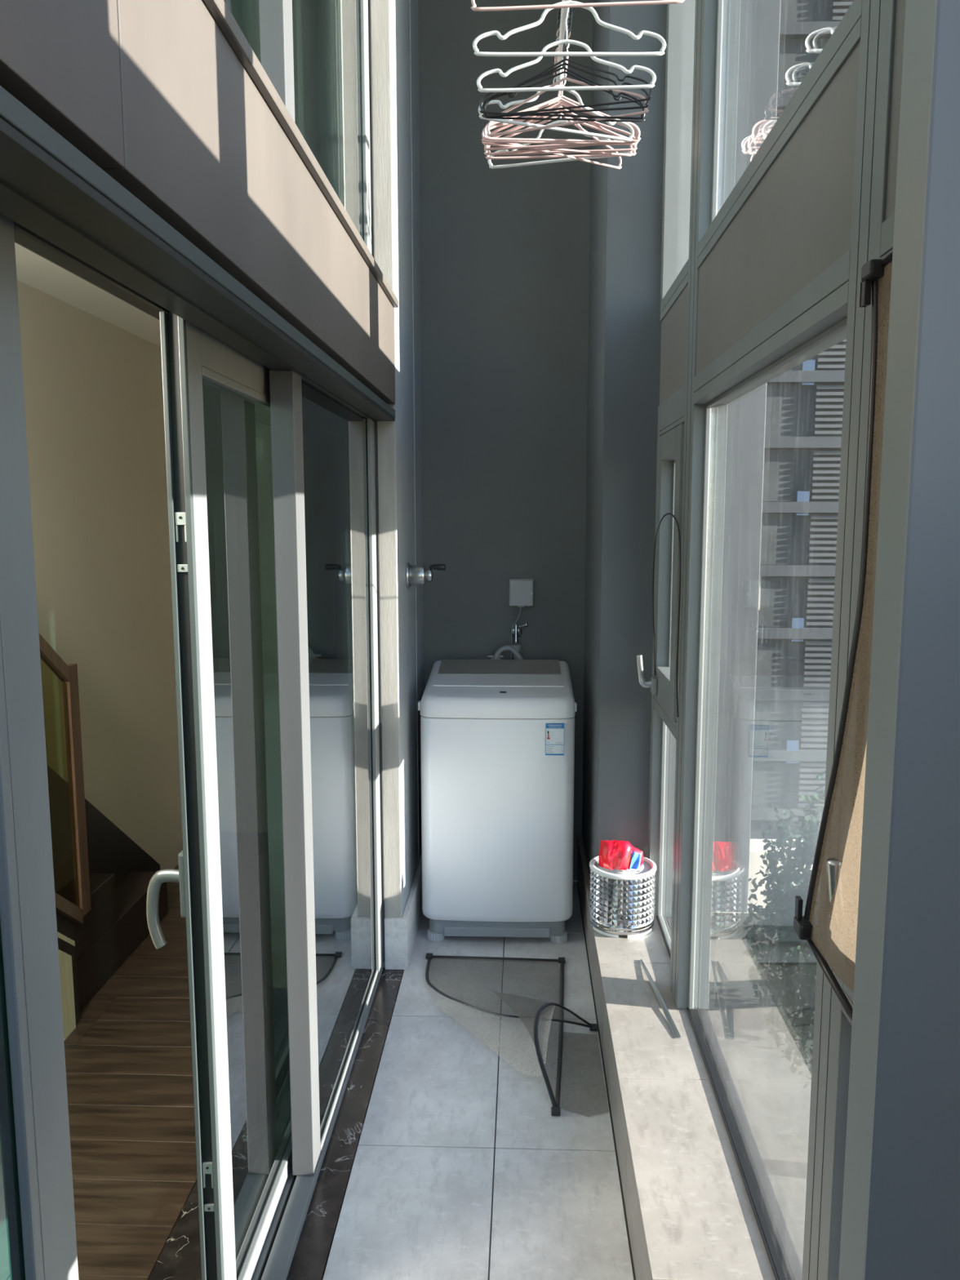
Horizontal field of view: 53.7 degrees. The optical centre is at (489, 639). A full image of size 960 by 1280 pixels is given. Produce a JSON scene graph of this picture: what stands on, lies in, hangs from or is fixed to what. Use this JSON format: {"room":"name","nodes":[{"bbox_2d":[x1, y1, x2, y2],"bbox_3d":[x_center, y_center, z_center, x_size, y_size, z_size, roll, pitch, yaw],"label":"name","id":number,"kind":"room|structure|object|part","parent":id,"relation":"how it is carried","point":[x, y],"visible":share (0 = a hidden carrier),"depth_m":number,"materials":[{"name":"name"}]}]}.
{"room":"enclosed laundry balcony","nodes":[
{"label":"enclosed laundry balcony","id":0,"kind":"room"},
{"bbox_2d":[14,242,160,346],"bbox_3d":[-1.081,-0.903,1.259,0.980,0.080,5.850,0,7,2],"label":"ceiling","id":1,"kind":"structure","parent":0,"point":[33,270],"depth_m":3.00,"materials":[{"name":"white paint"}]},
{"bbox_2d":[17,280,182,870],"bbox_3d":[-1.511,0.225,1.422,0.120,2.200,5.850,0,7,2],"label":"wall","id":2,"kind":"structure","parent":0,"point":[93,390],"depth_m":3.41,"materials":[{"name":"beige paint"}]},
{"bbox_2d":[63,864,196,1279],"bbox_3d":[-1.124,1.357,1.480,0.859,0.060,5.700,0,7,2],"label":"floor","id":3,"kind":"structure","parent":0,"point":[128,1054],"depth_m":2.43,"materials":[{"name":"brown wood"}]},
{"bbox_2d":[39,633,168,1040],"bbox_3d":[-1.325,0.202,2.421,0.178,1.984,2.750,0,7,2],"label":"staircase","id":4,"kind":"structure","parent":3,"relation":"on","point":[102,877],"depth_m":3.00,"materials":[{"name":"brown wood"}]},
{"bbox_3d":[-1.264,0.095,2.178,0.022,1.702,1.200,0,7,2],"label":"balustrade rail","id":5,"kind":"part","parent":4,"relation":"part of","materials":[{"name":"brown wood"}]},
{"bbox_3d":[-1.270,0.631,2.175,0.012,1.198,1.255,0,7,2],"label":"panel","id":6,"kind":"part","parent":4,"relation":"part of","materials":[{"name":"brown wood"}]},
{"bbox_3d":[-1.251,0.665,2.151,0.005,1.136,1.200,0,7,2],"label":"panel","id":7,"kind":"part","parent":4,"relation":"part of","materials":[{"name":"brown wood"}]},
{"bbox_3d":[-1.258,0.643,2.168,0.007,1.176,1.240,0,7,2],"label":"panel","id":8,"kind":"part","parent":4,"relation":"part of","materials":[{"name":"brown wood"}]},
{"bbox_2d":[0,0,424,967],"bbox_3d":[-0.473,-0.832,1.019,0.254,4.400,5.400,0,7,2],"label":"wall","id":9,"kind":"structure","parent":0,"point":[148,142],"depth_m":1.39,"materials":[{"name":"beige paint"}]},
{"bbox_3d":[-0.426,-0.447,-0.351,0.030,0.287,2.588,0,7,2],"label":"fascia panel","id":10,"kind":"part","parent":9,"relation":"part of","materials":[{"name":"grey paint"}]},
{"bbox_2d":[13,220,384,1279],"bbox_3d":[-0.515,0.473,0.792,0.168,1.868,4.610,0,7,2],"label":"door","id":11,"kind":"structure","parent":9,"relation":"in","point":[325,452],"depth_m":2.25,"materials":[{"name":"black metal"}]},
{"bbox_2d":[0,213,79,1279],"bbox_3d":[-0.528,0.515,0.596,0.039,1.806,1.010,0,7,2],"label":"door","id":12,"kind":"structure","parent":11,"relation":"attached to","point":[38,1242],"depth_m":1.01,"materials":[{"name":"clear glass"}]},
{"bbox_3d":[-0.529,0.528,0.597,0.012,1.710,0.860,0,7,2],"label":"pane","id":13,"kind":"part","parent":12,"relation":"part of","materials":[{"name":"clear glass"}]},
{"bbox_2d":[146,311,292,1279],"bbox_3d":[-0.502,0.294,2.295,0.114,1.806,1.425,0,7,2],"label":"door","id":14,"kind":"structure","parent":11,"relation":"attached to","point":[229,875],"depth_m":1.73,"materials":[{"name":"grey metal"}]},
{"bbox_3d":[-0.552,0.459,1.621,0.065,0.141,0.019,0,7,-1],"label":"lever handle","id":15,"kind":"part","parent":14,"relation":"part of","materials":[{"name":"grey metal"}]},
{"bbox_3d":[-0.493,-0.157,1.523,0.018,0.095,0.005,0,7,2],"label":"strike plate","id":16,"kind":"part","parent":14,"relation":"part of","materials":[{"name":"silver metal"}]},
{"bbox_3d":[-0.516,0.413,1.615,0.012,0.113,0.033,0,7,2],"label":"handle plate","id":17,"kind":"part","parent":14,"relation":"part of","materials":[{"name":"grey metal"}]},
{"bbox_3d":[-0.493,0.961,1.669,0.018,0.092,0.005,0,7,2],"label":"strike plate","id":18,"kind":"part","parent":14,"relation":"part of","materials":[{"name":"silver metal"}]},
{"bbox_3d":[-0.466,-0.567,2.182,0.038,0.070,1.272,0,7,2],"label":"rail","id":19,"kind":"part","parent":14,"relation":"part of","materials":[{"name":"grey metal"}]},
{"bbox_3d":[-0.467,0.311,2.296,0.012,1.700,1.271,0,7,2],"label":"pane","id":20,"kind":"part","parent":14,"relation":"part of","materials":[{"name":"clear glass"}]},
{"bbox_3d":[-0.466,1.172,2.409,0.038,0.034,1.272,0,7,2],"label":"rail","id":21,"kind":"part","parent":14,"relation":"part of","materials":[{"name":"grey metal"}]},
{"bbox_3d":[-0.543,1.394,0.904,0.103,0.012,4.592,0,7,2],"label":"sill rail","id":22,"kind":"part","parent":11,"relation":"part of","materials":[{"name":"grey metal"}]},
{"bbox_3d":[-0.419,0.329,2.069,0.049,1.772,0.075,0,7,2],"label":"post","id":23,"kind":"part","parent":11,"relation":"part of","materials":[{"name":"grey metal"}]},
{"bbox_3d":[-0.460,1.388,0.900,0.043,0.025,4.592,0,7,2],"label":"sill rail","id":24,"kind":"part","parent":11,"relation":"part of","materials":[{"name":"grey metal"}]},
{"bbox_3d":[-0.388,0.262,2.579,0.008,1.772,0.954,0,7,2],"label":"pane","id":25,"kind":"part","parent":11,"relation":"part of","materials":[{"name":"clear glass"}]},
{"bbox_2d":[147,967,404,1279],"bbox_3d":[-0.542,1.430,0.917,0.345,0.062,4.608,0,7,2],"label":"door threshold","id":26,"kind":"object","parent":9,"relation":"attached to","point":[180,1259],"depth_m":2.14,"materials":[{"name":"black stone"}]},
{"bbox_2d":[258,0,374,258],"bbox_3d":[-0.513,-1.842,0.490,0.162,2.260,4.610,0,7,2],"label":"window","id":27,"kind":"structure","parent":9,"relation":"in","point":[342,28],"depth_m":2.46,"materials":[{"name":"clear glass"}]},
{"bbox_3d":[-0.419,-2.020,1.762,0.049,2.236,0.075,0,7,2],"label":"post","id":28,"kind":"part","parent":27,"relation":"part of","materials":[{"name":"grey metal"}]},
{"bbox_3d":[-0.388,-2.086,2.273,0.008,2.236,0.954,0,7,2],"label":"pane","id":29,"kind":"part","parent":27,"relation":"part of","materials":[{"name":"clear glass"}]},
{"bbox_2d":[384,853,422,969],"bbox_3d":[-0.367,0.964,3.567,0.219,0.176,0.807,0,7,2],"label":"baseboard","id":30,"kind":"structure","parent":9,"relation":"attached to","point":[400,933],"depth_m":3.17,"materials":[{"name":"grey tile"}]},
{"bbox_2d":[405,562,445,587],"bbox_3d":[-0.215,-0.223,3.269,0.134,0.088,0.088,0,7,2],"label":"wall fixture","id":31,"kind":"object","parent":9,"relation":"attached to","point":[415,575],"visible":1,"depth_m":3.25,"materials":[{"name":"silver metal"}]},
{"bbox_3d":[-0.177,-0.250,3.260,0.056,0.021,0.022,1,8,9],"label":"lever","id":32,"kind":"part","parent":31,"relation":"part of","materials":[{"name":"black plastic"}]},
{"bbox_2d":[223,0,319,164],"bbox_3d":[-1.547,-2.226,2.875,2.080,2.115,0.140,0,7,2],"label":"wall","id":33,"kind":"structure","parent":0,"point":[245,12],"depth_m":2.83,"materials":[{"name":"grey paint"}]},
{"bbox_2d":[322,881,635,1279],"bbox_3d":[-0.034,1.381,1.292,0.638,0.060,5.400,0,7,2],"label":"floor","id":34,"kind":"structure","parent":0,"point":[463,1168],"depth_m":2.27,"materials":[{"name":"grey tile"}]},
{"bbox_2d":[417,659,577,943],"bbox_3d":[0.036,0.578,3.562,0.552,0.946,0.539,0,7,2],"label":"washing machine","id":35,"kind":"object","parent":34,"relation":"on","point":[497,736],"visible":1,"depth_m":3.31,"materials":[{"name":"white metal"}]},
{"bbox_3d":[0.029,1.036,3.375,0.375,0.034,0.021,0,7,2],"label":"kick plate","id":36,"kind":"part","parent":35,"relation":"part of","materials":[{"name":"grey plastic"}]},
{"bbox_3d":[0.037,0.174,3.510,0.540,0.123,0.539,0,7,2],"label":"panel","id":37,"kind":"part","parent":35,"relation":"part of","materials":[{"name":"white plastic"}]},
{"bbox_3d":[0.036,0.144,3.481,0.468,0.023,0.175,0,7,2],"label":"lid","id":38,"kind":"part","parent":35,"relation":"part of","materials":[{"name":"grey plastic"}]},
{"bbox_2d":[487,644,523,659],"bbox_3d":[0.070,0.074,3.783,0.153,0.111,0.048,-1,7,-5],"label":"hose","id":39,"kind":"object","parent":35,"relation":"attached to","point":[515,649],"visible":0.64,"depth_m":3.76,"materials":[{"name":"grey plastic"}]},
{"bbox_2d":[545,753,564,755],"bbox_3d":[0.226,0.393,3.265,0.063,0.005,0.007,0,7,2],"label":"print","id":40,"kind":"object","parent":35,"relation":"attached to","point":[545,753],"depth_m":3.26,"materials":[{"name":"blue paper"}]},
{"bbox_2d":[546,723,564,728],"bbox_3d":[0.226,0.294,3.252,0.063,0.017,0.007,0,7,2],"label":"print","id":41,"kind":"object","parent":35,"relation":"on","point":[548,725],"depth_m":3.25,"materials":[{"name":"blue paper"}]},
{"bbox_2d":[425,953,608,1116],"bbox_3d":[0.044,1.093,2.829,0.553,0.113,0.874,0,7,2],"label":"screen","id":42,"kind":"object","parent":34,"relation":"on","point":[555,1099],"visible":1,"depth_m":2.77,"materials":[{"name":"grey"}]},
{"bbox_2d":[417,0,592,880],"bbox_3d":[0.205,-1.188,3.748,1.370,4.400,0.150,0,7,2],"label":"wall","id":43,"kind":"structure","parent":0,"point":[504,252],"depth_m":3.69,"materials":[{"name":"grey paint"}]},
{"bbox_2d":[509,622,528,644],"bbox_3d":[0.121,-0.029,3.795,0.076,0.094,0.061,0,7,2],"label":"water tap","id":44,"kind":"object","parent":43,"relation":"attached to","point":[517,630],"visible":1,"depth_m":3.77,"materials":[{"name":"silver metal"}]},
{"bbox_3d":[0.108,-0.023,3.779,0.020,0.085,0.020,0,7,2],"label":"spout","id":45,"kind":"part","parent":44,"relation":"part of","materials":[{"name":"silver metal"}]},
{"bbox_3d":[0.138,-0.060,3.769,0.039,0.026,0.018,0,7,2],"label":"lever","id":46,"kind":"part","parent":44,"relation":"part of","materials":[{"name":"silver metal"}]},
{"bbox_2d":[509,578,533,607],"bbox_3d":[0.128,-0.187,3.780,0.097,0.109,0.050,0,7,2],"label":"box","id":47,"kind":"object","parent":43,"relation":"attached to","point":[521,590],"visible":1,"depth_m":3.76,"materials":[{"name":"grey plastic"}]},
{"bbox_2d":[511,607,521,659],"bbox_3d":[0.110,0.138,3.828,0.051,0.550,0.019,3,8,24],"label":"power cable","id":48,"kind":"object","parent":47,"relation":"attached to","point":[520,611],"visible":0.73,"depth_m":3.81,"materials":[{"name":"grey plastic"}]},
{"bbox_2d":[582,0,781,912],"bbox_3d":[0.622,-1.226,3.268,0.503,4.200,0.760,0,7,2],"label":"wall","id":49,"kind":"structure","parent":0,"point":[626,202],"depth_m":3.01,"materials":[{"name":"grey paint"}]},
{"bbox_2d":[648,384,685,958],"bbox_3d":[0.559,0.121,2.808,0.084,1.646,0.504,0,7,2],"label":"window","id":50,"kind":"structure","parent":49,"relation":"in","point":[671,412],"depth_m":3.02,"materials":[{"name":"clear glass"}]},
{"bbox_2d":[635,423,684,720],"bbox_3d":[0.518,-0.201,2.744,0.144,0.790,0.441,0,7,2],"label":"window","id":51,"kind":"structure","parent":50,"relation":"attached to","point":[670,445],"depth_m":2.85,"materials":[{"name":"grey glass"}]},
{"bbox_3d":[0.476,0.096,2.906,0.051,0.102,0.017,0,7,2],"label":"handle","id":52,"kind":"part","parent":51,"relation":"part of","materials":[{"name":"silver metal"}]},
{"bbox_3d":[0.505,0.139,2.905,0.016,0.050,0.048,0,7,2],"label":"handle plate","id":53,"kind":"part","parent":51,"relation":"part of","materials":[{"name":"grey metal"}]},
{"bbox_2d":[652,512,680,717],"bbox_3d":[0.500,-0.092,2.686,0.014,0.531,0.479,0,7,2],"label":"cord","id":54,"kind":"object","parent":51,"relation":"hanging from","point":[670,513],"visible":1,"depth_m":2.49,"materials":[{"name":"black plastic"}]},
{"bbox_3d":[0.549,-0.201,2.743,0.081,0.790,0.441,0,7,2],"label":"sash frame","id":55,"kind":"part","parent":51,"relation":"part of","materials":[{"name":"grey metal"}]},
{"bbox_3d":[0.561,0.589,2.845,0.008,0.700,0.456,0,7,2],"label":"pane","id":56,"kind":"part","parent":50,"relation":"part of","materials":[{"name":"clear glass"}]},
{"bbox_2d":[577,835,802,1279],"bbox_3d":[0.404,1.503,1.291,0.272,0.700,5.400,0,7,2],"label":"window sill","id":57,"kind":"structure","parent":49,"relation":"attached to","point":[690,1214],"depth_m":2.04,"materials":[{"name":"grey stone"}]},
{"bbox_2d":[589,855,656,937],"bbox_3d":[0.428,0.817,3.048,0.213,0.204,0.213,0,7,2],"label":"tub","id":58,"kind":"object","parent":57,"relation":"on","point":[622,903],"visible":0.91,"depth_m":2.96,"materials":[{"name":"silver metal"}]},
{"bbox_2d":[598,840,643,871],"bbox_3d":[0.422,0.754,3.030,0.158,0.228,0.092,0,7,2],"label":"packet","id":59,"kind":"object","parent":58,"relation":"in","point":[620,855],"visible":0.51,"depth_m":3.01,"materials":[{"name":"red plastic"}]},
{"bbox_2d":[639,959,680,1038],"bbox_3d":[0.463,0.973,2.604,0.015,0.009,0.425,0,7,-4],"label":"metal strip","id":60,"kind":"object","parent":57,"relation":"on","point":[676,1033],"visible":1,"depth_m":2.54,"materials":[{"name":"grey metal"}]},
{"bbox_2d":[669,0,896,1279],"bbox_3d":[0.525,-1.024,1.721,0.085,4.200,1.357,0,7,2],"label":"window","id":61,"kind":"structure","parent":57,"relation":"on","point":[827,312],"depth_m":1.86,"materials":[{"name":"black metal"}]},
{"bbox_2d":[659,0,862,321],"bbox_3d":[0.528,-1.976,1.673,0.084,2.300,2.215,0,7,2],"label":"window","id":62,"kind":"structure","parent":49,"relation":"in","point":[680,30],"depth_m":2.61,"materials":[{"name":"clear glass"}]},
{"bbox_3d":[0.562,-2.115,2.516,0.008,2.243,0.503,0,7,2],"label":"pane","id":63,"kind":"part","parent":62,"relation":"part of","materials":[{"name":"clear glass"}]},
{"bbox_2d":[659,0,906,404],"bbox_3d":[0.530,-0.710,1.837,0.080,0.253,2.213,0,7,2],"label":"panel","id":64,"kind":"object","parent":49,"relation":"attached to","point":[796,223],"depth_m":1.52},
{"bbox_2d":[838,0,959,1279],"bbox_3d":[0.438,-0.887,0.667,0.220,4.200,0.063,0,7,2],"label":"wall","id":65,"kind":"structure","parent":0,"point":[900,1215],"depth_m":0.78,"materials":[{"name":"grey paint"}]},
{"bbox_2d":[826,213,894,1026],"bbox_3d":[0.467,0.350,1.039,0.138,1.640,0.353,0,7,2],"label":"window","id":66,"kind":"structure","parent":65,"relation":"in","point":[887,226],"depth_m":1.12,"materials":[{"name":"metal"}]},
{"bbox_3d":[0.427,0.311,1.133,0.051,0.102,0.017,0,7,2],"label":"handle","id":67,"kind":"part","parent":66,"relation":"part of","materials":[{"name":"silver metal"}]},
{"bbox_2d":[793,249,893,1022],"bbox_3d":[0.418,0.012,1.008,0.071,0.880,0.326,0,7,2],"label":"screen","id":68,"kind":"object","parent":66,"relation":"attached to","point":[829,930],"visible":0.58,"depth_m":1.12,"materials":[{"name":"brown fabric"}]},
{"bbox_3d":[0.068,-3.070,0.783,1.450,0.100,5.550,0,7,2],"label":"ceiling","id":69,"kind":"structure","parent":0,"visible":0},
{"bbox_2d":[555,0,569,84],"bbox_3d":[0.136,-2.180,0.861,0.020,1.685,3.480,0,7,2],"label":"rail","id":70,"kind":"object","parent":69,"relation":"hanging from","point":[563,11],"visible":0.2,"depth_m":2.38,"materials":[{"name":"white plastic"}]},
{"bbox_2d":[484,66,622,168],"bbox_3d":[0.184,-1.459,2.618,0.422,0.250,0.007,-3,8,-22],"label":"clothes hanger","id":71,"kind":"object","parent":70,"relation":"hanging from","point":[619,166],"visible":0.27,"depth_m":2.66,"materials":[{"name":"pink"}]},
{"bbox_2d":[478,36,634,141],"bbox_3d":[0.179,-1.442,2.469,0.423,0.244,0.009,-2,8,-12],"label":"clothes hanger","id":72,"kind":"object","parent":70,"relation":"hanging from","point":[575,93],"visible":0.57,"depth_m":2.48,"materials":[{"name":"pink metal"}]},
{"bbox_2d":[481,58,632,156],"bbox_3d":[0.193,-1.460,2.590,0.423,0.239,0.007,0,7,-8],"label":"clothes hanger","id":73,"kind":"object","parent":70,"relation":"hanging from","point":[629,154],"visible":0.5,"depth_m":2.61,"materials":[{"name":"pink"}]},
{"bbox_2d":[481,49,637,145],"bbox_3d":[0.192,-1.454,2.542,0.423,0.239,0.008,1,7,-1],"label":"clothes hanger","id":74,"kind":"object","parent":70,"relation":"hanging from","point":[483,140],"visible":0.49,"depth_m":2.55,"materials":[{"name":"pink"}]},
{"bbox_2d":[484,72,636,159],"bbox_3d":[0.201,-1.466,2.639,0.423,0.242,0.007,0,7,1],"label":"clothes hanger","id":75,"kind":"object","parent":70,"relation":"hanging from","point":[486,157],"visible":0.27,"depth_m":2.65,"materials":[{"name":"pink plastic"}]},
{"bbox_2d":[484,62,637,155],"bbox_3d":[0.197,-1.462,2.607,0.423,0.240,0.007,1,7,4],"label":"clothes hanger","id":76,"kind":"object","parent":70,"relation":"hanging from","point":[634,148],"visible":0.38,"depth_m":2.61,"materials":[{"name":"pink plastic"}]},
{"bbox_2d":[483,47,639,143],"bbox_3d":[0.195,-1.451,2.526,0.423,0.241,0.007,-1,7,-5],"label":"clothes hanger","id":77,"kind":"object","parent":70,"relation":"hanging from","point":[485,137],"visible":0.59,"depth_m":2.53,"materials":[{"name":"pink"}]},
{"bbox_2d":[479,15,644,119],"bbox_3d":[0.184,-1.431,2.368,0.416,0.240,0.006,0,7,-3],"label":"clothes hanger","id":78,"kind":"object","parent":70,"relation":"hanging from","point":[481,111],"visible":0.75,"depth_m":2.38,"materials":[{"name":"black plastic"}]},
{"bbox_2d":[488,76,636,168],"bbox_3d":[0.205,-1.473,2.687,0.424,0.240,0.009,1,8,10],"label":"clothes hanger","id":79,"kind":"object","parent":70,"relation":"hanging from","point":[539,136],"visible":0.39,"depth_m":2.70,"materials":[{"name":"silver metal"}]},
{"bbox_2d":[484,56,640,150],"bbox_3d":[0.195,-1.456,2.558,0.423,0.239,0.007,0,7,6],"label":"clothes hanger","id":80,"kind":"object","parent":70,"relation":"hanging from","point":[637,140],"visible":0.48,"depth_m":2.57,"materials":[{"name":"pink plastic"}]},
{"bbox_2d":[486,57,640,155],"bbox_3d":[0.201,-1.456,2.573,0.423,0.244,0.007,1,8,10],"label":"clothes hanger","id":81,"kind":"object","parent":70,"relation":"hanging from","point":[488,153],"visible":0.55,"depth_m":2.59,"materials":[{"name":"pink plastic"}]},
{"bbox_2d":[484,20,644,122],"bbox_3d":[0.193,-1.433,2.391,0.416,0.243,0.006,-1,7,-7],"label":"clothes hanger","id":82,"kind":"object","parent":70,"relation":"hanging from","point":[569,31],"visible":0.79,"depth_m":2.40,"materials":[{"name":"black plastic"}]},
{"bbox_2d":[481,11,648,117],"bbox_3d":[0.187,-1.429,2.347,0.417,0.238,0.006,1,7,7],"label":"clothes hanger","id":83,"kind":"object","parent":70,"relation":"hanging from","point":[571,20],"visible":0.77,"depth_m":2.35,"materials":[{"name":"black plastic"}]},
{"bbox_2d":[476,0,656,92],"bbox_3d":[0.182,-1.417,2.233,0.424,0.234,0.010,0,7,3],"label":"clothes hanger","id":84,"kind":"object","parent":70,"relation":"hanging from","point":[586,46],"visible":0.94,"depth_m":2.24,"materials":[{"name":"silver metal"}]},
{"bbox_2d":[483,8,651,117],"bbox_3d":[0.190,-1.425,2.325,0.416,0.242,0.006,1,8,11],"label":"clothes hanger","id":85,"kind":"object","parent":70,"relation":"hanging from","point":[649,98],"visible":0.85,"depth_m":2.32,"materials":[{"name":"black plastic"}]},
{"bbox_2d":[486,27,648,136],"bbox_3d":[0.197,-1.435,2.421,0.423,0.246,0.007,2,8,15],"label":"clothes hanger","id":86,"kind":"object","parent":70,"relation":"hanging from","point":[558,82],"visible":0.73,"depth_m":2.43,"materials":[{"name":"pink plastic"}]},
{"bbox_2d":[472,0,666,56],"bbox_3d":[0.176,-1.395,2.065,0.424,0.234,0.009,0,7,0],"label":"clothes hanger","id":87,"kind":"object","parent":70,"relation":"hanging from","point":[477,52],"visible":0.94,"depth_m":2.07,"materials":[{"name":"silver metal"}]},
{"bbox_2d":[470,0,684,11],"bbox_3d":[0.175,-1.362,1.855,0.423,0.245,0.007,0,7,1],"label":"clothes hanger","id":88,"kind":"object","parent":70,"relation":"hanging from","point":[473,7],"visible":1,"depth_m":1.87,"materials":[{"name":"pink"}]},
{"label":"outside","id":89,"kind":"structure","parent":0,"visible":0},
{"bbox_2d":[573,880,814,1266],"bbox_3d":[31.431,13.469,40.973,180.000,0.300,200.000,0,7,2],"label":"ground","id":90,"kind":"structure","parent":89,"point":[775,1101],"depth_m":32.13,"materials":[{"name":"grey concrete"}]},
{"bbox_2d":[740,814,822,1088],"bbox_3d":[9.803,9.571,26.006,5.905,11.329,5.942,0,7,2],"label":"tree","id":91,"kind":"object","parent":90,"relation":"on","point":[806,977],"visible":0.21,"depth_m":26.08,"materials":[{"name":"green plant"}]},
{"bbox_2d":[711,0,853,913],"bbox_3d":[23.817,-17.600,47.794,36.000,62.450,15.000,0,7,2],"label":"apartment building","id":92,"kind":"structure","parent":90,"relation":"on","point":[804,406],"depth_m":44.54,"materials":[{"name":"grey concrete"}]},
{"bbox_3d":[16.300,9.923,46.200,2.650,2.180,0.140,0,7,2],"label":"louver panel","id":93,"kind":"part","parent":92,"relation":"part of","materials":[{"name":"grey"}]},
{"bbox_3d":[16.300,6.998,45.819,2.650,2.180,0.140,0,7,2],"label":"louver panel","id":94,"kind":"part","parent":92,"relation":"part of","materials":[{"name":"grey metal"}]},
{"bbox_3d":[16.300,4.072,45.437,2.650,2.180,0.140,0,7,2],"label":"louver panel","id":95,"kind":"part","parent":92,"relation":"part of","materials":[{"name":"grey metal"}]},
{"bbox_3d":[16.300,1.147,45.055,2.650,2.180,0.140,0,7,2],"label":"louver panel","id":96,"kind":"part","parent":92,"relation":"part of","materials":[{"name":"grey metal"}]},
{"bbox_3d":[16.300,-1.778,44.674,2.650,2.180,0.140,0,7,2],"label":"louver panel","id":97,"kind":"part","parent":92,"relation":"part of","materials":[{"name":"grey metal"}]},
{"bbox_3d":[16.300,-4.703,44.292,2.650,2.180,0.140,0,7,2],"label":"louver panel","id":98,"kind":"part","parent":92,"relation":"part of","materials":[{"name":"grey metal"}]},
{"bbox_3d":[16.300,-7.628,43.910,2.650,2.180,0.140,0,7,2],"label":"louver panel","id":99,"kind":"part","parent":92,"relation":"part of","materials":[{"name":"grey metal"}]},
{"bbox_3d":[16.300,-10.554,43.529,2.650,2.180,0.140,0,7,2],"label":"louver panel","id":100,"kind":"part","parent":92,"relation":"part of","materials":[{"name":"grey metal"}]},
{"bbox_3d":[16.300,-13.479,43.147,2.650,2.180,0.140,0,7,2],"label":"louver panel","id":101,"kind":"part","parent":92,"relation":"part of","materials":[{"name":"grey metal"}]},
{"bbox_3d":[16.300,-28.105,41.239,2.650,2.180,0.140,0,7,2],"label":"louver panel","id":102,"kind":"part","parent":92,"relation":"part of","materials":[{"name":"grey metal"}]},
{"bbox_2d":[741,770,826,1033],"bbox_3d":[12.357,9.675,33.951,6.675,10.005,6.722,0,7,2],"label":"tree","id":103,"kind":"object","parent":90,"relation":"on","point":[810,799],"visible":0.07,"depth_m":34.32,"materials":[{"name":"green plant"}]}
]}

